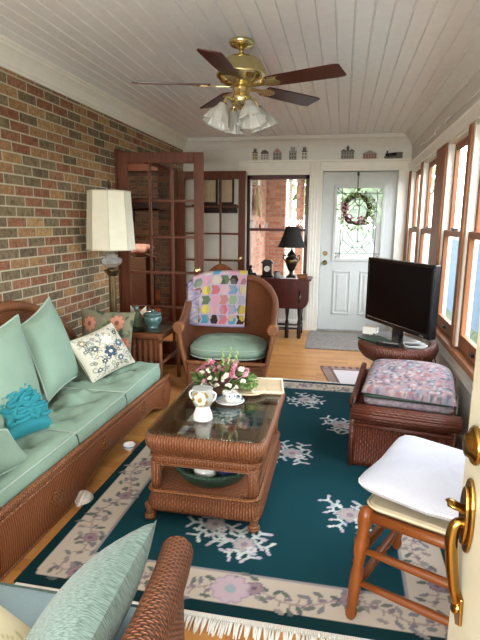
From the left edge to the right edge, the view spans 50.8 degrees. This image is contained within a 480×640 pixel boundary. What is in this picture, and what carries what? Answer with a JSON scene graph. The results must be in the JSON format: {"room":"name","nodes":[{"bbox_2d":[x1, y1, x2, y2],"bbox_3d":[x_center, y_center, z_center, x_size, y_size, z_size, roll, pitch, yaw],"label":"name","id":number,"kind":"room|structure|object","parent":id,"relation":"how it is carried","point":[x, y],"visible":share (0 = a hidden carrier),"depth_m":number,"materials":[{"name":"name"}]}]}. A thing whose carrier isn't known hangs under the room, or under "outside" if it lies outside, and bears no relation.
{"room":"sunroom","nodes":[
{"label":"sunroom","id":0,"kind":"room"},
{"bbox_2d":[0,66,182,336],"bbox_3d":[-1.547,-0.452,3.161,0.080,2.460,8.050,3,11,11],"label":"wall","id":1,"kind":"structure","parent":0,"point":[55,148],"depth_m":3.73,"materials":[{"name":"brick"}]},
{"bbox_2d":[0,34,187,149],"bbox_3d":[-1.465,-1.571,2.827,0.104,0.135,7.850,3,11,11],"label":"trim","id":2,"kind":"structure","parent":1,"relation":"attached to","point":[14,57],"depth_m":3.86,"materials":[{"name":"paint"}]},
{"bbox_2d":[114,148,178,321],"bbox_3d":[-1.034,-0.739,5.732,0.120,2.060,1.810,3,11,11],"label":"trim","id":3,"kind":"structure","parent":1,"relation":"attached to","point":[158,165],"depth_m":6.48,"materials":[{"name":"brown wood"}]},
{"bbox_2d":[117,152,203,364],"bbox_3d":[-0.748,-0.549,4.828,0.812,2.015,0.170,1,11,5],"label":"door","id":4,"kind":"structure","parent":1,"relation":"in","point":[123,158],"depth_m":4.72,"materials":[{"name":"brown wood"}]},
{"bbox_2d":[177,171,245,318],"bbox_3d":[-0.371,-0.867,6.492,0.882,2.015,0.170,2,11,10],"label":"door","id":5,"kind":"structure","parent":1,"relation":"in","point":[182,175],"depth_m":6.39,"materials":[{"name":"brown wood"}]},
{"bbox_2d":[128,172,159,289],"bbox_3d":[-2.132,-1.905,10.555,4.020,2.500,0.200,3,11,11],"label":"wall","id":6,"kind":"structure","parent":0,"point":[137,181],"depth_m":10.35,"materials":[{"name":"brick"}]},
{"bbox_2d":[131,198,157,221],"bbox_3d":[-1.643,-2.211,10.164,1.900,0.460,0.250,3,11,11],"label":"mantel shelf","id":7,"kind":"object","parent":6,"relation":"attached to","point":[135,205],"visible":0.11,"depth_m":10.09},
{"bbox_2d":[158,168,170,321],"bbox_3d":[-0.601,-1.481,8.435,0.170,2.500,3.840,3,11,11],"label":"wall","id":8,"kind":"structure","parent":0,"point":[163,188],"depth_m":6.62,"materials":[{"name":"brick"}]},
{"bbox_2d":[128,163,157,171],"bbox_3d":[-2.363,-2.831,9.273,3.970,0.200,0.180,3,11,11],"label":"trim","id":9,"kind":"structure","parent":8,"relation":"attached to","point":[132,167],"depth_m":9.09,"materials":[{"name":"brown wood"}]},
{"bbox_2d":[1,290,372,639],"bbox_3d":[-1.721,0.474,5.112,7.120,0.100,11.400,3,11,11],"label":"floor","id":10,"kind":"structure","parent":0,"point":[290,358],"depth_m":4.54,"materials":[{"name":"wood"}]},
{"bbox_2d":[75,490,93,506],"bbox_3d":[-0.794,0.893,2.564,0.104,0.057,0.102,-7,13,-34],"label":"shell","id":11,"kind":"object","parent":10,"relation":"on","point":[83,497],"visible":0.95,"depth_m":2.54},
{"bbox_2d":[0,300,169,581],"bbox_3d":[-1.127,0.387,2.933,0.829,0.907,2.147,3,11,11],"label":"wicker sofa","id":12,"kind":"object","parent":10,"relation":"on","point":[31,514],"visible":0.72,"depth_m":2.43,"materials":[{"name":"wicker"}]},
{"bbox_2d":[0,429,77,507],"bbox_3d":[-1.203,0.655,2.332,0.640,0.137,0.667,3,11,11],"label":"seat cushion","id":13,"kind":"object","parent":12,"relation":"on","point":[44,448],"visible":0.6,"depth_m":2.32,"materials":[{"name":"green fabric"}]},
{"bbox_2d":[0,429,27,475],"bbox_3d":[-1.037,0.529,2.075,0.120,0.295,0.417,4,11,18],"label":"throw pillow","id":14,"kind":"object","parent":13,"relation":"on","point":[12,455],"visible":0.94,"depth_m":2.14,"materials":[{"name":"green fabric"}]},
{"bbox_2d":[0,314,41,428],"bbox_3d":[-1.193,0.282,2.554,0.258,0.523,0.598,3,11,11],"label":"pillow","id":15,"kind":"object","parent":13,"relation":"on","point":[17,368],"visible":0.7,"depth_m":2.59,"materials":[{"name":"fabric"}]},
{"bbox_2d":[0,383,52,439],"bbox_3d":[-1.102,0.458,2.518,0.241,0.256,0.310,3,11,11],"label":"throw pillow","id":16,"kind":"object","parent":13,"relation":"on","point":[25,413],"visible":0.94,"depth_m":2.48,"materials":[{"name":"fabric"}]},
{"bbox_2d":[40,388,126,443],"bbox_3d":[-1.081,0.542,2.934,0.640,0.146,0.617,3,11,11],"label":"seat cushion","id":17,"kind":"object","parent":12,"relation":"on","point":[83,412],"visible":0.53,"depth_m":2.90,"materials":[{"name":"green fabric"}]},
{"bbox_2d":[62,361,160,404],"bbox_3d":[-0.962,0.424,3.516,0.640,0.177,0.627,3,11,11],"label":"seat cushion","id":18,"kind":"object","parent":12,"relation":"on","point":[132,380],"visible":0.39,"depth_m":3.40,"materials":[{"name":"green fabric"}]},
{"bbox_2d":[21,297,80,401],"bbox_3d":[-1.165,0.155,3.070,0.244,0.519,0.575,0,11,0],"label":"pillow","id":19,"kind":"object","parent":18,"relation":"on","point":[48,341],"visible":0.9,"depth_m":2.99,"materials":[{"name":"fabric"}]},
{"bbox_2d":[70,322,135,382],"bbox_3d":[-0.935,0.215,3.429,0.184,0.345,0.528,7,12,29],"label":"throw pillow","id":20,"kind":"object","parent":18,"relation":"on","point":[101,352],"visible":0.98,"depth_m":3.35,"materials":[{"name":"white fabric"}]},
{"bbox_2d":[81,308,134,353],"bbox_3d":[-1.013,0.116,3.821,0.450,0.385,0.162,3,11,13],"label":"throw pillow","id":21,"kind":"object","parent":18,"relation":"on","point":[92,320],"visible":0.39,"depth_m":3.77,"materials":[{"name":"fabric"}]},
{"bbox_2d":[122,441,135,451],"bbox_3d":[-0.688,0.791,3.135,0.083,0.046,0.083,3,11,11],"label":"bowl","id":22,"kind":"object","parent":10,"relation":"on","point":[128,446],"visible":1,"depth_m":3.13,"materials":[{"name":"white ceramic"}]},
{"bbox_2d":[131,252,158,308],"bbox_3d":[-1.668,-0.664,8.362,0.650,0.903,0.400,3,11,11],"label":"box","id":23,"kind":"object","parent":10,"relation":"on","point":[141,283],"visible":0.48,"depth_m":8.18,"materials":[{"name":"wood"}]},
{"bbox_2d":[131,244,154,255],"bbox_3d":[-1.611,-1.140,8.228,0.442,0.203,0.320,3,11,11],"label":"crumpled bag","id":24,"kind":"object","parent":23,"relation":"on","point":[141,249],"visible":0.84,"depth_m":8.11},
{"bbox_2d":[131,321,180,376],"bbox_3d":[-0.892,0.297,4.453,0.628,0.513,0.528,3,11,11],"label":"end table","id":25,"kind":"object","parent":10,"relation":"on","point":[146,344],"visible":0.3,"depth_m":4.18,"materials":[{"name":"brown wood"}]},
{"bbox_2d":[86,179,135,311],"bbox_3d":[-1.065,-0.533,4.179,0.375,1.217,0.375,3,11,11],"label":"table lamp","id":26,"kind":"object","parent":25,"relation":"on","point":[109,224],"visible":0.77,"depth_m":3.99,"materials":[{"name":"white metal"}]},
{"bbox_2d":[130,305,145,327],"bbox_3d":[-0.887,-0.040,4.346,0.145,0.189,0.126,3,11,11],"label":"angel figurine","id":27,"kind":"object","parent":25,"relation":"on","point":[138,319],"visible":0.89,"depth_m":4.32,"materials":[{"name":"teal ceramic"}]},
{"bbox_2d":[143,309,161,328],"bbox_3d":[-0.742,-0.015,4.285,0.164,0.165,0.164,3,11,11],"label":"ginger jar","id":28,"kind":"object","parent":25,"relation":"on","point":[152,319],"visible":1,"depth_m":4.23,"materials":[{"name":"teal ceramic"}]},
{"bbox_2d":[120,536,193,639],"bbox_3d":[-0.615,0.831,1.015,0.933,0.771,0.899,3,11,11],"label":"armchair","id":29,"kind":"object","parent":10,"relation":"on","point":[159,613],"visible":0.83,"depth_m":1.11,"materials":[{"name":"wicker"}]},
{"bbox_2d":[0,582,137,639],"bbox_3d":[-0.611,0.868,1.079,0.717,0.166,0.747,3,11,11],"label":"seat cushion","id":30,"kind":"object","parent":29,"relation":"on","point":[25,603],"visible":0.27,"depth_m":1.35,"materials":[{"name":"blue fabric"}]},
{"bbox_2d":[0,605,30,639],"bbox_3d":[-0.613,0.683,1.100,0.428,0.181,0.378,2,11,8],"label":"throw pillow","id":31,"kind":"object","parent":30,"relation":"on","point":[11,627],"visible":0.84,"depth_m":1.13,"materials":[{"name":"beige fabric"}]},
{"bbox_2d":[25,520,156,639],"bbox_3d":[-0.346,0.655,1.099,0.236,0.240,0.500,3,11,11],"label":"throw pillow","id":32,"kind":"object","parent":30,"relation":"on","point":[95,601],"visible":1,"depth_m":1.04,"materials":[{"name":"fabric"}]},
{"bbox_2d":[209,264,231,270],"bbox_3d":[-0.160,-0.142,5.546,0.400,0.976,0.426,3,11,11],"label":"wooden chair","id":33,"kind":"object","parent":10,"relation":"on","point":[219,266],"visible":0.19,"depth_m":5.26,"materials":[{"name":"brown wood"}]},
{"bbox_2d":[14,377,450,639],"bbox_3d":[0.235,0.812,3.163,1.730,0.012,2.992,3,11,11],"label":"area rug","id":34,"kind":"object","parent":10,"relation":"on","point":[290,576],"visible":0.4,"depth_m":2.20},
{"bbox_2d":[145,382,284,532],"bbox_3d":[-0.091,0.667,2.695,0.580,0.444,0.850,3,11,11],"label":"coffee table","id":35,"kind":"object","parent":34,"relation":"on","point":[254,452],"visible":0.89,"depth_m":2.34,"materials":[{"name":"wicker"}]},
{"bbox_2d":[189,385,216,422],"bbox_3d":[-0.182,0.406,2.445,0.112,0.159,0.110,-7,13,-34],"label":"pitcher","id":36,"kind":"object","parent":35,"relation":"on","point":[202,397],"visible":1,"depth_m":2.42,"materials":[{"name":"ceramic"}]},
{"bbox_2d":[194,393,205,405],"bbox_3d":[-0.188,0.379,2.398,0.060,0.069,0.020,4,11,15],"label":"flower","id":37,"kind":"object","parent":36,"relation":"on","point":[199,398],"depth_m":2.39,"materials":[{"name":"white ceramic"}]},
{"bbox_2d":[176,467,245,487],"bbox_3d":[-0.130,0.729,2.527,0.394,0.081,0.412,3,11,11],"label":"oval bowl","id":38,"kind":"object","parent":35,"relation":"on","point":[220,481],"visible":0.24,"depth_m":2.36,"materials":[{"name":"green ceramic"}]},
{"bbox_2d":[194,469,216,476],"bbox_3d":[-0.169,0.724,2.457,0.114,0.084,0.114,3,11,11],"label":"round tin","id":39,"kind":"object","parent":38,"relation":"in","point":[198,472],"visible":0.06,"depth_m":2.41,"materials":[{"name":"metal"}]},
{"bbox_2d":[161,427,273,497],"bbox_3d":[-0.097,0.744,2.710,0.490,0.015,0.780,3,11,11],"label":"shelf","id":40,"kind":"object","parent":35,"relation":"attached to","point":[172,480],"depth_m":2.45,"materials":[{"name":"wicker"}]},
{"bbox_2d":[190,347,252,396],"bbox_3d":[-0.110,0.281,2.801,0.328,0.271,0.303,-2,11,-13],"label":"flower arrangement","id":41,"kind":"object","parent":35,"relation":"on","point":[213,379],"visible":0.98,"depth_m":2.75,"materials":[{"name":"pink plant"}]},
{"bbox_2d":[207,378,233,396],"bbox_3d":[-0.113,0.380,2.816,0.160,0.070,0.160,3,11,11],"label":"flower basket","id":42,"kind":"object","parent":41,"relation":"on","point":[218,389],"depth_m":2.74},
{"bbox_2d":[215,396,244,404],"bbox_3d":[-0.054,0.431,2.689,0.156,0.020,0.156,3,11,11],"label":"saucer","id":43,"kind":"object","parent":35,"relation":"on","point":[221,400],"visible":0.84,"depth_m":2.67,"materials":[{"name":"white ceramic"}]},
{"bbox_2d":[222,389,241,401],"bbox_3d":[-0.050,0.407,2.679,0.085,0.053,0.098,-5,12,-26],"label":"teacup","id":44,"kind":"object","parent":43,"relation":"on","point":[230,396],"visible":1,"depth_m":2.66,"materials":[{"name":"white ceramic"}]},
{"bbox_2d":[235,385,265,395],"bbox_3d":[0.050,0.400,2.848,0.196,0.023,0.196,3,11,11],"label":"wooden plate","id":45,"kind":"object","parent":35,"relation":"on","point":[241,391],"visible":0.68,"depth_m":2.84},
{"bbox_2d":[237,372,258,390],"bbox_3d":[0.047,0.342,2.839,0.124,0.113,0.123,3,11,11],"label":"hydrangea","id":46,"kind":"object","parent":45,"relation":"on","point":[247,386],"visible":0.71,"depth_m":2.81,"materials":[{"name":"green plant"}]},
{"bbox_2d":[252,377,283,394],"bbox_3d":[0.162,0.384,2.947,0.182,0.017,0.263,1,11,3],"label":"tray","id":47,"kind":"object","parent":35,"relation":"on","point":[272,385],"visible":0.78,"depth_m":2.95,"materials":[{"name":"wood"}]},
{"bbox_2d":[172,275,278,387],"bbox_3d":[-0.085,0.082,4.419,0.865,0.905,0.702,2,11,6],"label":"wicker armchair","id":48,"kind":"object","parent":34,"relation":"on","point":[262,303],"visible":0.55,"depth_m":4.46,"materials":[{"name":"wicker"}]},
{"bbox_2d":[187,279,199,324],"bbox_3d":[-0.402,-0.195,4.580,0.111,0.418,0.342,2,11,6],"label":"quilt","id":49,"kind":"object","parent":48,"relation":"on","point":[194,296],"visible":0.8,"depth_m":4.47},
{"bbox_2d":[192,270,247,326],"bbox_3d":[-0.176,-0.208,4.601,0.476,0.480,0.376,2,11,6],"label":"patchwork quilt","id":50,"kind":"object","parent":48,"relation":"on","point":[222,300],"visible":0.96,"depth_m":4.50,"materials":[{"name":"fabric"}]},
{"bbox_2d":[190,333,266,360],"bbox_3d":[-0.091,0.216,4.410,0.652,0.158,0.574,2,11,6],"label":"seat cushion","id":51,"kind":"object","parent":48,"relation":"on","point":[250,347],"visible":0.95,"depth_m":4.20,"materials":[{"name":"green fabric"}]},
{"bbox_2d":[345,505,448,626],"bbox_3d":[0.747,0.847,1.821,0.548,0.438,0.529,8,13,35],"label":"wooden stool","id":52,"kind":"object","parent":34,"relation":"on","point":[367,515],"visible":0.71,"depth_m":1.71,"materials":[{"name":"brown wood"}]},
{"bbox_2d":[367,494,449,534],"bbox_3d":[0.750,0.629,1.779,0.476,0.024,0.476,8,13,35],"label":"seat pad","id":53,"kind":"object","parent":52,"relation":"on","point":[381,505],"visible":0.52,"depth_m":1.66,"materials":[{"name":"fabric"}]},
{"bbox_2d":[358,435,465,520],"bbox_3d":[0.730,0.556,1.780,0.496,0.099,0.496,8,13,35],"label":"cushion","id":54,"kind":"object","parent":53,"relation":"on","point":[415,473],"visible":0.8,"depth_m":1.71,"materials":[{"name":"fabric"}]},
{"bbox_2d":[358,331,438,361],"bbox_3d":[1.182,0.418,3.847,0.582,0.547,0.665,3,11,11],"label":"table","id":55,"kind":"object","parent":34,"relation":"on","point":[372,351],"visible":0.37,"depth_m":3.57,"materials":[{"name":"brown wicker"}]},
{"bbox_2d":[362,325,378,334],"bbox_3d":[1.034,0.079,3.999,0.108,0.058,0.065,8,13,32],"label":"carton","id":56,"kind":"object","parent":55,"relation":"on","point":[367,329],"visible":0.9,"depth_m":3.98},
{"bbox_2d":[357,335,394,344],"bbox_3d":[1.030,0.148,3.764,0.172,0.010,0.266,-5,12,-27],"label":"magazine","id":57,"kind":"object","parent":55,"relation":"on","point":[372,338],"visible":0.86,"depth_m":3.78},
{"bbox_2d":[376,341,400,346],"bbox_3d":[1.062,0.171,3.616,0.172,0.020,0.043,7,13,31],"label":"remote control","id":58,"kind":"object","parent":55,"relation":"on","point":[377,342],"visible":1,"depth_m":3.60,"materials":[{"name":"black plastic"}]},
{"bbox_2d":[365,257,441,345],"bbox_3d":[1.188,-0.146,3.765,0.200,0.590,0.843,-3,11,-16],"label":"television","id":59,"kind":"object","parent":55,"relation":"on","point":[403,296],"visible":0.91,"depth_m":3.67,"materials":[{"name":"black plastic"}]},
{"bbox_2d":[403,342,426,348],"bbox_3d":[1.238,0.179,3.582,0.152,0.018,0.132,3,11,11],"label":"glass tray","id":60,"kind":"object","parent":55,"relation":"on","point":[423,345],"visible":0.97,"depth_m":3.54,"materials":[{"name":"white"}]},
{"bbox_2d":[348,362,462,466],"bbox_3d":[0.996,0.596,3.065,0.606,0.488,0.636,5,12,20],"label":"wicker ottoman","id":61,"kind":"object","parent":34,"relation":"on","point":[373,430],"visible":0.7,"depth_m":2.84,"materials":[{"name":"wicker"}]},
{"bbox_2d":[361,359,456,414],"bbox_3d":[1.023,0.374,3.044,0.510,0.184,0.520,5,12,20],"label":"cushion","id":62,"kind":"object","parent":61,"relation":"on","point":[421,386],"visible":1,"depth_m":2.88,"materials":[{"name":"fabric"}]},
{"bbox_2d":[258,275,312,338],"bbox_3d":[0.457,-0.179,6.399,0.880,0.735,0.427,3,11,11],"label":"table","id":63,"kind":"object","parent":10,"relation":"on","point":[291,293],"visible":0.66,"depth_m":6.14,"materials":[{"name":"brown wood"}]},
{"bbox_2d":[261,260,273,276],"bbox_3d":[0.341,-0.644,6.296,0.150,0.215,0.080,3,11,11],"label":"mantel clock","id":64,"kind":"object","parent":63,"relation":"on","point":[266,264],"visible":1,"depth_m":6.26,"materials":[{"name":"black wood"}]},
{"bbox_2d":[277,224,306,277],"bbox_3d":[0.638,-0.852,6.227,0.364,0.656,0.364,3,11,11],"label":"lamp","id":65,"kind":"object","parent":63,"relation":"on","point":[292,238],"visible":1,"depth_m":6.12,"materials":[{"name":"black metal"}]},
{"bbox_2d":[305,331,363,351],"bbox_3d":[1.347,0.255,6.103,1.060,0.012,0.950,3,11,11],"label":"door mat","id":66,"kind":"object","parent":10,"relation":"on","point":[326,340],"visible":0.56,"depth_m":6.09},
{"bbox_2d":[320,366,368,383],"bbox_3d":[1.124,0.527,4.694,0.775,0.008,0.630,3,11,11],"label":"striped rug","id":67,"kind":"object","parent":10,"relation":"on","point":[337,374],"visible":0.43,"depth_m":4.77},
{"bbox_2d":[444,319,479,639],"bbox_3d":[0.292,0.307,0.404,0.082,2.030,0.920,3,11,11],"label":"door","id":68,"kind":"structure","parent":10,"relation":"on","point":[462,536],"depth_m":0.80,"materials":[{"name":"beige paint"}]},
{"bbox_2d":[0,0,479,137],"bbox_3d":[-0.051,-1.646,2.618,3.110,0.120,8.030,3,11,11],"label":"ceiling","id":69,"kind":"structure","parent":0,"point":[393,55],"depth_m":3.12,"materials":[{"name":"paint"}]},
{"bbox_2d":[132,36,345,133],"bbox_3d":[-0.008,-1.399,3.017,1.257,0.516,1.217,3,11,11],"label":"ceiling fan","id":70,"kind":"object","parent":69,"relation":"hanging from","point":[241,72],"visible":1,"depth_m":2.97,"materials":[{"name":"gold metal"}]},
{"bbox_2d":[251,180,266,274],"bbox_3d":[0.136,-1.058,7.998,0.220,3.050,2.150,3,11,11],"label":"wall","id":71,"kind":"structure","parent":0,"point":[258,238],"depth_m":8.25,"materials":[{"name":"brick"}]},
{"bbox_2d":[253,180,261,216],"bbox_3d":[0.263,-1.855,7.570,0.120,0.620,0.260,3,11,11],"label":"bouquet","id":72,"kind":"object","parent":71,"relation":"hanging from","point":[258,204],"visible":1,"depth_m":7.52,"materials":[{"name":"plant"}]},
{"bbox_2d":[265,180,286,274],"bbox_3d":[0.532,-1.271,9.122,0.550,3.050,0.250,3,11,11],"label":"wall","id":73,"kind":"structure","parent":0,"point":[276,196],"depth_m":8.89,"materials":[{"name":"brick"}]},
{"bbox_2d":[183,146,419,330],"bbox_3d":[0.750,-1.100,6.635,3.040,2.460,0.180,3,11,11],"label":"wall","id":74,"kind":"structure","parent":0,"point":[226,159],"depth_m":6.67,"materials":[{"name":"white paint"}]},
{"bbox_2d":[192,204,237,212],"bbox_3d":[-0.331,-1.461,6.630,0.590,0.110,0.120,3,11,11],"label":"wall shelf","id":75,"kind":"object","parent":74,"relation":"attached to","point":[206,210],"visible":0.5,"depth_m":6.64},
{"bbox_2d":[204,179,217,203],"bbox_3d":[-0.430,-1.688,6.615,0.280,0.340,0.023,3,11,11],"label":"framed print","id":76,"kind":"object","parent":75,"relation":"on","point":[210,185],"visible":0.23,"depth_m":6.60},
{"bbox_2d":[222,179,233,203],"bbox_3d":[-0.175,-1.676,6.566,0.200,0.340,0.023,3,11,11],"label":"framed print","id":77,"kind":"object","parent":75,"relation":"on","point":[227,184],"visible":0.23,"depth_m":6.55},
{"bbox_2d":[239,163,247,171],"bbox_3d":[0.042,-1.965,6.485,0.120,0.112,0.028,3,11,11],"label":"trim","id":78,"kind":"structure","parent":74,"relation":"attached to","point":[242,166],"depth_m":6.48,"materials":[{"name":"paint"}]},
{"bbox_2d":[246,175,309,273],"bbox_3d":[0.488,-1.178,6.606,0.800,1.380,0.150,3,11,11],"label":"window","id":79,"kind":"structure","parent":74,"relation":"in","point":[250,178],"depth_m":6.53,"materials":[{"name":"brown wood"}]},
{"bbox_2d":[278,319,304,329],"bbox_3d":[0.077,0.029,6.886,1.730,0.135,0.016,3,11,11],"label":"baseboard","id":80,"kind":"structure","parent":74,"relation":"attached to","point":[294,321],"depth_m":6.76,"materials":[{"name":"white paint"}]},
{"bbox_2d":[184,133,410,149],"bbox_3d":[0.654,-2.219,6.293,2.880,0.135,0.104,3,11,11],"label":"trim","id":81,"kind":"structure","parent":74,"relation":"attached to","point":[383,139],"depth_m":6.28,"materials":[{"name":"white paint"}]},
{"bbox_2d":[310,162,319,170],"bbox_3d":[0.942,-1.922,6.310,0.120,0.112,0.028,3,11,11],"label":"trim","id":82,"kind":"structure","parent":74,"relation":"attached to","point":[315,166],"depth_m":6.31,"materials":[{"name":"paint"}]},
{"bbox_2d":[238,158,411,330],"bbox_3d":[1.027,-0.935,6.540,2.125,2.178,0.155,3,11,11],"label":"trim","id":83,"kind":"structure","parent":74,"relation":"attached to","point":[255,167],"depth_m":6.37,"materials":[{"name":"paint"}]},
{"bbox_2d":[261,150,268,159],"bbox_3d":[0.314,-2.090,6.410,0.099,0.126,0.032,3,11,11],"label":"house","id":84,"kind":"object","parent":83,"relation":"on","point":[264,154],"visible":1,"depth_m":6.40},
{"bbox_2d":[273,148,281,159],"bbox_3d":[0.471,-2.095,6.377,0.113,0.150,0.032,3,11,11],"label":"house","id":85,"kind":"object","parent":83,"relation":"on","point":[277,154],"visible":1,"depth_m":6.37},
{"bbox_2d":[289,147,296,159],"bbox_3d":[0.662,-2.088,6.339,0.097,0.156,0.033,3,11,11],"label":"house","id":86,"kind":"object","parent":83,"relation":"on","point":[292,154],"visible":1,"depth_m":6.33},
{"bbox_2d":[341,146,354,158],"bbox_3d":[1.324,-2.062,6.210,0.167,0.165,0.032,3,11,11],"label":"house","id":87,"kind":"object","parent":83,"relation":"on","point":[345,154],"visible":1,"depth_m":6.20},
{"bbox_2d":[363,150,376,158],"bbox_3d":[1.584,-2.018,6.165,0.173,0.102,0.032,3,11,11],"label":"house","id":88,"kind":"object","parent":83,"relation":"on","point":[369,154],"visible":1,"depth_m":6.15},
{"bbox_2d":[384,151,402,158],"bbox_3d":[1.858,-1.999,6.112,0.210,0.090,0.040,3,11,11],"label":"train","id":89,"kind":"object","parent":83,"relation":"on","point":[395,154],"visible":1,"depth_m":6.10,"materials":[{"name":"black metal"}]},
{"bbox_2d":[316,329,362,332],"bbox_3d":[1.479,0.142,6.677,0.950,0.020,0.150,3,11,11],"label":"trim","id":90,"kind":"structure","parent":74,"relation":"attached to","point":[330,330],"depth_m":6.64,"materials":[{"name":"grey wood"}]},
{"bbox_2d":[317,171,397,331],"bbox_3d":[1.484,-0.848,6.458,0.902,2.026,0.115,3,11,11],"label":"door","id":91,"kind":"structure","parent":74,"relation":"in","point":[342,281],"depth_m":6.50,"materials":[{"name":"paint"}]},
{"bbox_2d":[334,188,382,257],"bbox_3d":[1.503,-1.223,6.413,0.566,0.886,0.011,3,11,11],"label":"glass light","id":92,"kind":"object","parent":91,"relation":"attached to","point":[335,189],"depth_m":6.40,"materials":[{"name":"glass"}]},
{"bbox_2d":[405,71,479,434],"bbox_3d":[1.334,-0.296,2.501,0.075,2.460,7.850,3,11,11],"label":"wall","id":93,"kind":"structure","parent":0,"point":[464,404],"depth_m":3.50,"materials":[{"name":"paint"}]},
{"bbox_2d":[403,171,411,260],"bbox_3d":[2.045,-1.087,6.213,0.018,1.430,0.130,3,11,11],"label":"trim","id":94,"kind":"structure","parent":93,"relation":"attached to","point":[410,172],"depth_m":6.14,"materials":[{"name":"brown wood"}]},
{"bbox_2d":[406,164,420,261],"bbox_3d":[1.996,-0.999,5.726,0.086,1.430,0.860,3,11,11],"label":"window","id":95,"kind":"structure","parent":93,"relation":"in","point":[416,172],"depth_m":6.05,"materials":[{"name":"paint"}]},
{"bbox_2d":[414,162,423,261],"bbox_3d":[1.858,-0.912,5.293,0.018,1.430,0.060,3,11,11],"label":"trim","id":96,"kind":"structure","parent":93,"relation":"attached to","point":[422,163],"depth_m":5.23,"materials":[{"name":"brown wood"}]},
{"bbox_2d":[417,152,436,262],"bbox_3d":[1.818,-0.831,4.849,0.086,1.430,0.840,3,11,11],"label":"window","id":97,"kind":"structure","parent":93,"relation":"in","point":[430,162],"depth_m":5.16,"materials":[{"name":"paint"}]},
{"bbox_2d":[428,143,447,264],"bbox_3d":[1.648,-0.715,4.262,0.018,1.430,0.400,3,11,11],"label":"trim","id":98,"kind":"structure","parent":93,"relation":"attached to","point":[441,159],"depth_m":4.15,"materials":[{"name":"brown wood"}]},
{"bbox_2d":[405,25,479,145],"bbox_3d":[1.257,-1.442,2.298,0.104,0.135,7.850,3,11,11],"label":"trim","id":99,"kind":"structure","parent":93,"relation":"attached to","point":[466,66],"depth_m":3.70,"materials":[{"name":"white paint"}]},
{"bbox_2d":[409,99,479,171],"bbox_3d":[1.523,-1.352,3.507,0.035,0.105,5.450,3,11,11],"label":"trim","id":100,"kind":"structure","parent":93,"relation":"attached to","point":[472,115],"depth_m":3.76,"materials":[{"name":"paint"}]},
{"bbox_2d":[437,128,468,336],"bbox_3d":[1.585,-0.613,3.703,0.086,1.430,0.740,3,11,11],"label":"window","id":101,"kind":"structure","parent":93,"relation":"in","point":[448,231],"depth_m":3.97,"materials":[{"name":"paint"}]},
{"bbox_2d":[434,340,471,396],"bbox_3d":[1.428,0.329,3.380,0.018,0.040,6.350,3,11,11],"label":"trim","id":102,"kind":"structure","parent":93,"relation":"attached to","point":[456,372],"depth_m":3.27,"materials":[{"name":"paint"}]},
{"bbox_2d":[436,324,474,380],"bbox_3d":[1.593,0.101,3.926,0.162,0.045,5.150,3,11,11],"label":"trim","id":103,"kind":"structure","parent":93,"relation":"attached to","point":[460,357],"depth_m":3.23,"materials":[{"name":"brown wood"}]},
{"bbox_2d":[456,433,462,449],"bbox_3d":[1.425,0.705,3.453,0.016,0.135,6.350,3,11,11],"label":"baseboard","id":104,"kind":"structure","parent":93,"relation":"attached to","point":[459,436],"depth_m":3.10,"materials":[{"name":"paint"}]},
{"bbox_2d":[444,89,479,125],"bbox_3d":[1.458,-1.400,3.194,0.047,0.072,1.450,3,11,11],"label":"curtain rod","id":105,"kind":"object","parent":93,"relation":"attached to","point":[450,117],"visible":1,"depth_m":3.33,"materials":[{"name":"white paint"}]},
{"bbox_2d":[450,123,474,345],"bbox_3d":[1.456,-0.534,3.318,0.018,1.430,0.080,3,11,11],"label":"trim","id":106,"kind":"structure","parent":93,"relation":"attached to","point":[471,126],"depth_m":3.29,"materials":[{"name":"brown wood"}]},
{"bbox_2d":[455,119,479,363],"bbox_3d":[1.414,-0.453,2.865,0.086,1.430,0.840,3,11,11],"label":"window","id":107,"kind":"structure","parent":93,"relation":"in","point":[472,234],"depth_m":3.23,"materials":[{"name":"paint"}]},
{"bbox_3d":[1.457,-0.118,8.521,2.800,0.130,3.370,3,11,11],"label":"floor","id":108,"kind":"structure","parent":0,"visible":0},
{"bbox_2d":[286,180,292,275],"bbox_3d":[0.919,-1.598,9.303,0.110,2.470,0.110,3,11,11],"label":"porch post","id":109,"kind":"object","parent":108,"relation":"on","point":[290,199],"visible":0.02,"depth_m":9.18,"materials":[{"name":"paint"}]},
{"bbox_2d":[294,180,304,275],"bbox_3d":[1.118,-1.595,9.512,0.140,2.550,0.150,3,11,11],"label":"trim","id":110,"kind":"structure","parent":108,"relation":"on","point":[300,196],"depth_m":9.37,"materials":[{"name":"brick"}]},
{"bbox_3d":[1.471,-1.813,6.265,0.024,0.045,0.047,3,11,11],"label":"hook","id":111,"kind":"object","parent":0,"visible":0},
{"bbox_2d":[336,176,377,230],"bbox_3d":[1.453,-1.461,6.291,0.524,0.707,0.097,3,11,11],"label":"wreath","id":112,"kind":"object","parent":111,"relation":"hanging from","point":[357,194],"visible":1,"depth_m":6.30,"materials":[{"name":"green plant"}]},
{"label":"outside","id":113,"kind":"structure","parent":0,"visible":0},
{"bbox_2d":[285,231,479,344],"bbox_3d":[23.503,-5.546,40.880,150.000,0.150,210.000,3,11,11],"label":"ground","id":114,"kind":"structure","parent":113,"point":[473,336],"depth_m":39.92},
{"bbox_2d":[287,180,376,257],"bbox_3d":[3.503,-3.861,18.273,3.765,4.731,3.603,3,11,11],"label":"tree","id":115,"kind":"object","parent":114,"relation":"on","point":[338,226],"visible":0.02,"depth_m":18.31,"materials":[{"name":"green plant"}]},
{"bbox_2d":[336,166,435,256],"bbox_3d":[3.981,-3.027,14.710,3.481,4.454,3.500,3,11,11],"label":"tree","id":116,"kind":"object","parent":114,"relation":"on","point":[355,210],"visible":0.2,"depth_m":14.47,"materials":[{"name":"green plant"}]},
{"bbox_2d":[446,239,479,332],"bbox_3d":[3.885,0.019,6.273,0.070,1.660,15.600,3,11,11],"label":"fence","id":117,"kind":"object","parent":114,"relation":"on","point":[475,317],"visible":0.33,"depth_m":10.01,"materials":[{"name":"paint"}]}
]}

